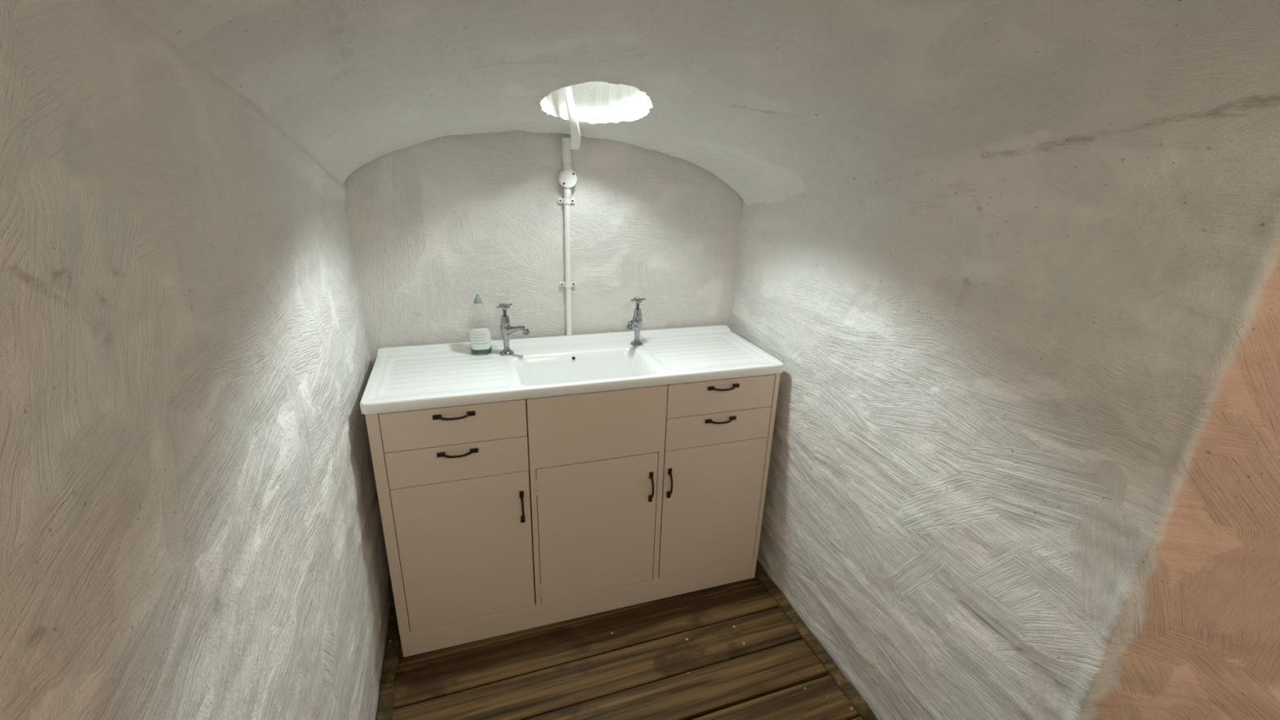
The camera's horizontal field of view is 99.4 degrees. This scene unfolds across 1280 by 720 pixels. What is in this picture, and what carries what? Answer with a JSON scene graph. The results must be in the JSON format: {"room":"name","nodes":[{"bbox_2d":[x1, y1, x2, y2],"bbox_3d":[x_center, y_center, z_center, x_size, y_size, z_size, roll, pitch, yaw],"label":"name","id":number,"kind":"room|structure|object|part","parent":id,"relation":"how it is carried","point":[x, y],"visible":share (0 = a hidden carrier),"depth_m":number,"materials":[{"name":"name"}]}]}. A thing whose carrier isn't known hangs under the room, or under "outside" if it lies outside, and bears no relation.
{"room":"scullery","nodes":[
{"label":"scullery","id":0,"kind":"room"},
{"bbox_2d":[0,0,392,719],"bbox_3d":[-0.633,0.345,0.876,0.332,1.828,2.214,-1,20,-9],"label":"wall","id":1,"kind":"structure","parent":0,"point":[191,527],"depth_m":0.60,"materials":[{"name":"paint"}]},
{"bbox_2d":[376,593,399,719],"bbox_3d":[-0.679,1.109,1.405,0.043,0.049,1.640,-5,21,-18],"label":"trim","id":2,"kind":"structure","parent":1,"relation":"attached to","point":[385,706],"depth_m":1.71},
{"bbox_2d":[343,130,742,368],"bbox_3d":[-0.272,-0.025,2.082,1.436,1.728,0.009,-5,21,-18],"label":"wall","id":3,"kind":"structure","parent":0,"point":[436,224],"depth_m":1.90,"materials":[{"name":"paint"}]},
{"bbox_2d":[557,85,581,335],"bbox_3d":[-0.227,-0.499,1.767,0.072,0.946,0.273,-2,20,-10],"label":"conduit","id":4,"kind":"object","parent":3,"relation":"attached to","point":[567,178],"visible":0.97,"depth_m":1.84,"materials":[{"name":"white metal"}]},
{"bbox_2d":[540,81,652,124],"bbox_3d":[-0.115,-0.811,1.434,0.311,0.325,0.349,-5,21,-18],"label":"skylight","id":5,"kind":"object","parent":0,"point":[595,102],"depth_m":1.61,"materials":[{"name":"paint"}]},
{"bbox_2d":[391,573,862,719],"bbox_3d":[0.100,1.176,1.372,2.400,0.091,2.450,-5,21,-18],"label":"floor","id":6,"kind":"structure","parent":0,"point":[727,651],"depth_m":1.74,"materials":[{"name":"brown wood"}]},
{"bbox_2d":[364,373,780,657],"bbox_3d":[-0.205,0.439,1.980,1.285,0.868,0.458,-5,21,-18],"label":"base cabinet","id":7,"kind":"object","parent":6,"relation":"on","point":[498,518],"visible":0.96,"depth_m":1.76,"materials":[{"name":"beige paint"}]},
{"bbox_3d":[-0.527,0.185,1.559,0.394,0.118,0.016,-5,21,-18],"label":"drawer","id":8,"kind":"part","parent":7,"relation":"part of","materials":[{"name":"beige paint"}]},
{"bbox_3d":[-0.522,0.160,1.525,0.115,0.013,0.029,-5,21,-18],"label":"handle","id":9,"kind":"part","parent":7,"relation":"part of","materials":[{"name":"brown metal"}]},
{"bbox_3d":[-0.530,0.298,1.599,0.394,0.117,0.016,-5,21,-18],"label":"drawer","id":10,"kind":"part","parent":7,"relation":"part of","materials":[{"name":"beige paint"}]},
{"bbox_3d":[-0.526,0.273,1.565,0.115,0.013,0.029,-5,21,-18],"label":"handle","id":11,"kind":"part","parent":7,"relation":"part of","materials":[{"name":"brown metal"}]},
{"bbox_3d":[-0.540,0.602,1.709,0.393,0.526,0.016,-5,21,-18],"label":"door","id":12,"kind":"part","parent":7,"relation":"part of","materials":[{"name":"beige paint"}]},
{"bbox_3d":[-0.366,0.465,1.693,0.013,0.115,0.029,-5,21,-18],"label":"handle","id":13,"kind":"part","parent":7,"relation":"part of","materials":[{"name":"brown metal"}]},
{"bbox_2d":[360,324,783,414],"bbox_3d":[-0.198,0.051,1.862,1.309,0.150,0.452,-5,21,-18],"label":"sink","id":14,"kind":"object","parent":7,"relation":"in","point":[425,376],"visible":0.88,"depth_m":1.83,"materials":[{"name":"white ceramic"}]},
{"bbox_2d":[467,293,492,354],"bbox_3d":[-0.543,-0.122,1.833,0.075,0.203,0.047,-3,20,-14],"label":"soap bottle","id":15,"kind":"object","parent":14,"relation":"on","point":[479,326],"visible":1,"depth_m":1.82,"materials":[{"name":"white plastic"}]},
{"bbox_2d":[496,302,529,355],"bbox_3d":[-0.422,-0.103,1.829,0.125,0.177,0.056,7,20,14],"label":"tap","id":16,"kind":"object","parent":14,"relation":"on","point":[506,329],"visible":1,"depth_m":1.82,"materials":[{"name":"silver metal"}]},
{"bbox_3d":[-0.453,-0.180,1.812,0.046,0.022,0.046,1,20,-2],"label":"cross handle","id":17,"kind":"part","parent":16,"relation":"part of","materials":[{"name":"silver metal"}]},
{"bbox_3d":[-0.414,-0.097,1.816,0.098,0.043,0.030,13,22,28],"label":"spout","id":18,"kind":"part","parent":16,"relation":"part of","materials":[{"name":"silver metal"}]},
{"bbox_2d":[626,297,645,346],"bbox_3d":[-0.023,-0.131,1.940,0.047,0.177,0.122,9,21,19],"label":"tap","id":19,"kind":"object","parent":14,"relation":"on","point":[637,321],"visible":1,"depth_m":1.95,"materials":[{"name":"silver metal"}]},
{"bbox_3d":[-0.022,-0.125,1.930,0.030,0.043,0.098,6,20,13],"label":"spout","id":20,"kind":"part","parent":19,"relation":"part of","materials":[{"name":"silver metal"}]},
{"bbox_3d":[-0.007,-0.214,1.947,0.046,0.022,0.046,8,21,17],"label":"cross handle","id":21,"kind":"part","parent":19,"relation":"part of","materials":[{"name":"silver metal"}]},
{"bbox_3d":[-0.140,0.569,1.836,0.402,0.526,0.016,-5,21,-18],"label":"door","id":22,"kind":"part","parent":7,"relation":"part of","materials":[{"name":"beige paint"}]},
{"bbox_3d":[-0.136,0.457,1.796,0.443,0.766,0.016,-5,21,-18],"label":"panel","id":23,"kind":"part","parent":7,"relation":"part of","materials":[{"name":"beige paint"}]},
{"bbox_3d":[0.040,0.433,1.823,0.013,0.115,0.029,-5,21,-18],"label":"handle","id":24,"kind":"part","parent":7,"relation":"part of","materials":[{"name":"brown metal"}]},
{"bbox_3d":[0.104,0.425,1.843,0.013,0.115,0.029,-5,21,-18],"label":"handle","id":25,"kind":"part","parent":7,"relation":"part of","materials":[{"name":"brown metal"}]},
{"bbox_3d":[0.259,0.535,1.964,0.390,0.526,0.016,-5,21,-18],"label":"door","id":26,"kind":"part","parent":7,"relation":"part of","materials":[{"name":"beige paint"}]},
{"bbox_3d":[0.269,0.231,1.854,0.390,0.117,0.016,-5,21,-18],"label":"drawer","id":27,"kind":"part","parent":7,"relation":"part of","materials":[{"name":"beige paint"}]},
{"bbox_3d":[0.276,0.205,1.822,0.115,0.013,0.029,-5,21,-18],"label":"handle","id":28,"kind":"part","parent":7,"relation":"part of","materials":[{"name":"brown metal"}]},
{"bbox_3d":[0.272,0.118,1.814,0.390,0.118,0.016,-5,21,-18],"label":"drawer","id":29,"kind":"part","parent":7,"relation":"part of","materials":[{"name":"beige paint"}]},
{"bbox_3d":[0.280,0.093,1.781,0.115,0.013,0.029,-5,21,-18],"label":"handle","id":30,"kind":"part","parent":7,"relation":"part of","materials":[{"name":"brown metal"}]},
{"bbox_2d":[110,0,1279,205],"bbox_3d":[0.025,-0.512,1.006,1.420,0.586,1.850,-5,21,-18],"label":"ceiling","id":31,"kind":"structure","parent":0,"point":[779,100],"depth_m":1.02,"materials":[{"name":"paint"}]},
{"bbox_2d":[730,70,1279,719],"bbox_3d":[0.789,0.208,1.378,0.457,1.828,2.104,-11,24,-32],"label":"wall","id":32,"kind":"structure","parent":0,"point":[1024,464],"depth_m":1.06,"materials":[{"name":"paint"}]},
{"bbox_2d":[755,560,878,719],"bbox_3d":[0.582,0.971,1.897,0.043,0.049,1.460,-5,21,-18],"label":"trim","id":33,"kind":"structure","parent":32,"relation":"attached to","point":[861,706],"depth_m":1.82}
]}

